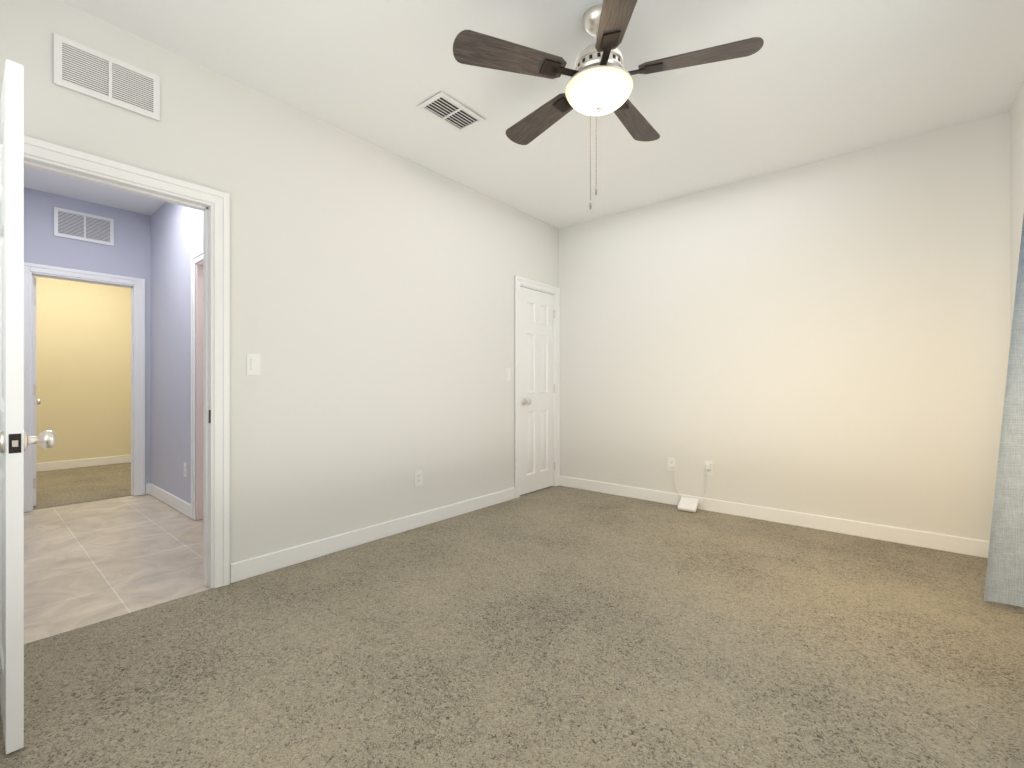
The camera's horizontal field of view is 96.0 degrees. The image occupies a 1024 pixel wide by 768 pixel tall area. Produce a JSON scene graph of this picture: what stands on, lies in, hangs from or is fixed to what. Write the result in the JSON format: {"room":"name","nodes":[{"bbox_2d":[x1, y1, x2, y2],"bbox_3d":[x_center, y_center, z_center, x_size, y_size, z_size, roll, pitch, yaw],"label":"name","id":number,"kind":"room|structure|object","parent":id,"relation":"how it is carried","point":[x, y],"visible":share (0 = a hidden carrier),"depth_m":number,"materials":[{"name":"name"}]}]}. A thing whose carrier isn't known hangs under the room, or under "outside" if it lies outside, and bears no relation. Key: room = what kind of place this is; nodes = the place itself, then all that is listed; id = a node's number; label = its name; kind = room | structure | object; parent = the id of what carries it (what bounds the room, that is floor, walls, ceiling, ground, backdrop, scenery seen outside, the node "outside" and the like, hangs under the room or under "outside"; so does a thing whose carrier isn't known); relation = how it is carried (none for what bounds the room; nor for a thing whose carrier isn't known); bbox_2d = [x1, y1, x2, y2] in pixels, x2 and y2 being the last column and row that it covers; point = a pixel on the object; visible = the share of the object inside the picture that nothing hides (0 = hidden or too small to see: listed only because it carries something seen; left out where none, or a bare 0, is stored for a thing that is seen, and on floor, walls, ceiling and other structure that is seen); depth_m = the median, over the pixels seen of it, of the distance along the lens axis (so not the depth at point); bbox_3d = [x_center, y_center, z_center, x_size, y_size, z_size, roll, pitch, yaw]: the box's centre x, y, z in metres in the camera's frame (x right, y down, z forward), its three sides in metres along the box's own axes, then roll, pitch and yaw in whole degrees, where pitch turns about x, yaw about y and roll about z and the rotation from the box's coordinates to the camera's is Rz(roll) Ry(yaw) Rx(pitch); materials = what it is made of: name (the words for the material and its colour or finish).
{"room":"empty bedroom","nodes":[
{"label":"empty bedroom","id":0,"kind":"room"},
{"bbox_2d":[33,276,130,462],"bbox_3d":[-5.611,-0.290,6.039,0.120,2.740,2.340,0,0,40],"label":"wall","id":1,"kind":"structure","parent":0,"point":[83,365],"depth_m":5.99,"materials":[{"name":"beige paint"}]},
{"bbox_2d":[36,455,130,471],"bbox_3d":[-5.540,1.028,6.015,0.019,0.105,2.086,0,0,40],"label":"baseboard","id":2,"kind":"structure","parent":1,"relation":"attached to","point":[59,465],"depth_m":5.96,"materials":[{"name":"white paint"}]},
{"bbox_2d":[33,462,131,509],"bbox_3d":[-4.649,1.130,5.311,2.530,0.100,2.460,0,0,40],"label":"floor","id":3,"kind":"structure","parent":0,"point":[60,487],"depth_m":4.95,"materials":[{"name":"beige carpet"}]},
{"bbox_2d":[24,187,150,495],"bbox_3d":[-3.551,0.210,4.651,0.120,3.740,2.860,0,0,40],"label":"wall","id":4,"kind":"structure","parent":0,"point":[128,254],"depth_m":4.26,"materials":[{"name":"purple paint"}]},
{"bbox_2d":[33,277,40,505],"bbox_3d":[-4.441,0.066,4.245,0.697,2.005,0.183,0,0,40],"label":"door","id":5,"kind":"structure","parent":4,"relation":"in","point":[36,401],"depth_m":4.03,"materials":[{"name":"white paint"}]},
{"bbox_2d":[54,207,113,245],"bbox_3d":[-3.866,-1.420,4.171,0.014,0.250,0.400,0,0,40],"label":"air vent","id":6,"kind":"object","parent":4,"relation":"in","point":[71,224],"visible":1,"depth_m":4.16,"materials":[{"name":"white metal"}]},
{"bbox_2d":[24,262,144,511],"bbox_3d":[-3.911,0.028,4.222,0.154,2.105,0.850,0,0,40],"label":"door frame","id":7,"kind":"structure","parent":4,"relation":"attached to","point":[135,285],"depth_m":4.36,"materials":[{"name":"white paint"}]},
{"bbox_2d":[24,494,210,643],"bbox_3d":[-2.429,1.132,3.709,2.930,0.096,2.860,0,0,40],"label":"floor","id":8,"kind":"structure","parent":0,"point":[88,563],"depth_m":2.81,"materials":[{"name":"beige tile"}]},
{"bbox_2d":[151,202,202,503],"bbox_3d":[-2.471,0.210,3.705,2.750,3.740,0.120,0,0,40],"label":"wall","id":9,"kind":"structure","parent":0,"point":[176,237],"depth_m":4.07,"materials":[{"name":"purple paint"}]},
{"bbox_2d":[147,483,190,517],"bbox_3d":[-3.072,1.028,4.118,1.300,0.105,0.020,0,0,40],"label":"baseboard","id":10,"kind":"structure","parent":9,"relation":"attached to","point":[175,502],"depth_m":4.06,"materials":[{"name":"white paint"}]},
{"bbox_2d":[184,462,186,476],"bbox_3d":[-2.708,0.710,3.820,0.072,0.117,0.009,0,0,40],"label":"outlet","id":11,"kind":"object","parent":9,"relation":"attached to","point":[185,469],"visible":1,"depth_m":3.81,"materials":[{"name":"white plastic"}]},
{"bbox_2d":[191,250,202,519],"bbox_3d":[-2.228,0.028,3.412,0.890,2.105,0.017,0,0,40],"label":"door frame","id":12,"kind":"structure","parent":9,"relation":"attached to","point":[197,257],"depth_m":3.67,"materials":[{"name":"white paint"}]},
{"bbox_2d":[196,260,202,519],"bbox_3d":[-2.183,0.059,3.465,0.762,2.041,0.120,0,0,40],"label":"trim","id":13,"kind":"structure","parent":9,"relation":"attached to","point":[199,390],"depth_m":3.67,"materials":[{"name":"white paint"}]},
{"bbox_2d":[0,0,558,563],"bbox_3d":[-1.006,0.210,3.220,0.120,3.740,4.780,0,0,40],"label":"wall","id":14,"kind":"structure","parent":0,"point":[372,304],"depth_m":2.93,"materials":[{"name":"white paint"}]},
{"bbox_2d":[0,59,55,753],"bbox_3d":[-1.748,0.066,1.594,0.809,2.005,0.183,0,0,40],"label":"bedroom door","id":15,"kind":"structure","parent":14,"relation":"in","point":[16,440],"depth_m":1.34,"materials":[{"name":"white paint"}]},
{"bbox_2d":[54,33,159,120],"bbox_3d":[-1.844,-1.395,2.115,0.014,0.215,0.370,0,0,40],"label":"air vent","id":16,"kind":"object","parent":14,"relation":"in","point":[79,68],"visible":1,"depth_m":2.10,"materials":[{"name":"white metal"}]},
{"bbox_2d":[24,136,229,588],"bbox_3d":[-1.880,0.028,2.178,0.154,2.105,0.930,0,0,40],"label":"door frame","id":17,"kind":"structure","parent":14,"relation":"attached to","point":[213,205],"depth_m":2.44,"materials":[{"name":"white paint"}]},
{"bbox_2d":[246,354,259,374],"bbox_3d":[-1.449,-0.110,2.587,0.013,0.117,0.072,0,0,40],"label":"light switch","id":18,"kind":"object","parent":14,"relation":"attached to","point":[252,364],"visible":1,"depth_m":2.58,"materials":[{"name":"white plastic"}]},
{"bbox_2d":[230,488,514,582],"bbox_3d":[-0.751,1.028,3.420,0.014,0.105,2.415,0,0,40],"label":"baseboard","id":19,"kind":"structure","parent":14,"relation":"attached to","point":[254,566],"depth_m":3.05,"materials":[{"name":"white paint"}]},
{"bbox_2d":[414,470,421,486],"bbox_3d":[-0.706,0.710,3.477,0.009,0.117,0.072,0,0,40],"label":"electrical outlet","id":20,"kind":"object","parent":14,"relation":"attached to","point":[417,477],"visible":1,"depth_m":3.47,"materials":[{"name":"white plastic"}]},
{"bbox_2d":[505,368,510,380],"bbox_3d":[-0.035,-0.090,4.272,0.013,0.117,0.072,0,0,40],"label":"light switch","id":21,"kind":"object","parent":14,"relation":"attached to","point":[507,374],"visible":1,"depth_m":4.27,"materials":[{"name":"white plastic"}]},
{"bbox_2d":[520,287,554,494],"bbox_3d":[0.244,0.066,4.651,0.183,2.005,0.587,0,0,40],"label":"closet door","id":22,"kind":"structure","parent":14,"relation":"in","point":[537,392],"depth_m":4.63,"materials":[{"name":"white paint"}]},
{"bbox_2d":[515,275,559,497],"bbox_3d":[0.222,0.028,4.670,0.138,2.105,0.740,0,0,40],"label":"trim","id":23,"kind":"structure","parent":14,"relation":"attached to","point":[535,285],"depth_m":4.64,"materials":[{"name":"white paint"}]},
{"bbox_2d":[0,485,1023,767],"bbox_3d":[-0.014,1.130,2.387,4.370,0.100,4.780,0,0,40],"label":"floor","id":24,"kind":"structure","parent":0,"point":[560,627],"depth_m":1.81,"materials":[{"name":"beige carpet"}]},
{"bbox_2d":[678,497,698,511],"bbox_3d":[1.504,1.028,3.930,0.150,0.036,0.150,0,27,34],"label":"router","id":25,"kind":"object","parent":24,"relation":"on","point":[688,504],"visible":1,"depth_m":3.91,"materials":[{"name":"white plastic"}]},
{"bbox_2d":[24,0,1023,227],"bbox_3d":[-1.805,-1.720,3.760,8.880,0.120,4.980,0,0,40],"label":"ceiling","id":26,"kind":"structure","parent":0,"point":[810,81],"depth_m":2.51,"materials":[{"name":"white paint"}]},
{"bbox_2d":[417,92,484,132],"bbox_3d":[-0.367,-1.653,2.814,0.220,0.014,0.360,0,0,40],"label":"ceiling vent","id":27,"kind":"object","parent":26,"relation":"in","point":[444,106],"visible":1,"depth_m":2.81,"materials":[{"name":"white metal"}]},
{"bbox_2d":[453,0,763,209],"bbox_3d":[0.410,-1.254,2.126,1.273,0.811,1.243,0,0,40],"label":"fan light","id":28,"kind":"object","parent":26,"relation":"hanging from","point":[600,82],"visible":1,"depth_m":1.99,"materials":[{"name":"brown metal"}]},
{"bbox_2d":[559,111,1009,541],"bbox_3d":[1.457,-0.290,4.195,4.440,2.740,0.120,0,0,40],"label":"wall","id":29,"kind":"structure","parent":0,"point":[828,337],"depth_m":3.45,"materials":[{"name":"white paint"}]},
{"bbox_2d":[668,457,675,470],"bbox_3d":[1.431,0.720,4.132,0.072,0.117,0.009,0,0,40],"label":"electrical outlet","id":30,"kind":"object","parent":29,"relation":"attached to","point":[672,461],"visible":1,"depth_m":4.13,"materials":[{"name":"white plastic"}]},
{"bbox_2d":[704,461,712,474],"bbox_3d":[1.676,0.715,3.927,0.072,0.117,0.009,0,0,40],"label":"electrical outlet","id":31,"kind":"object","parent":29,"relation":"attached to","point":[710,472],"visible":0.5,"depth_m":3.92,"materials":[{"name":"white plastic"}]},
{"bbox_2d":[705,464,710,469],"bbox_3d":[1.665,0.703,3.914,0.042,0.048,0.025,0,0,40],"label":"adapter","id":32,"kind":"object","parent":31,"relation":"attached to","point":[707,466],"visible":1,"depth_m":3.90,"materials":[{"name":"white plastic"}]},
{"bbox_2d":[559,476,988,557],"bbox_3d":[1.746,1.028,3.862,3.270,0.105,0.019,0,0,40],"label":"baseboard","id":33,"kind":"structure","parent":29,"relation":"attached to","point":[967,546],"depth_m":3.46,"materials":[{"name":"white paint"}]},
{"bbox_2d":[1010,79,1023,339],"bbox_3d":[1.614,-0.290,1.021,0.120,2.740,4.780,0,0,40],"label":"wall","id":34,"kind":"structure","parent":0,"point":[1016,164],"depth_m":2.65,"materials":[{"name":"white paint"}]},
{"bbox_3d":[1.727,-1.350,1.299,0.065,0.080,2.250,0,0,40],"label":"curtain rod","id":35,"kind":"object","parent":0,"visible":0},
{"bbox_2d":[983,215,1023,606],"bbox_3d":[1.886,-0.152,1.622,0.186,2.375,1.410,0,0,40],"label":"curtain","id":36,"kind":"object","parent":35,"relation":"hanging from","point":[1004,582],"visible":1,"depth_m":2.15,"materials":[{"name":"fabric"}]}
]}

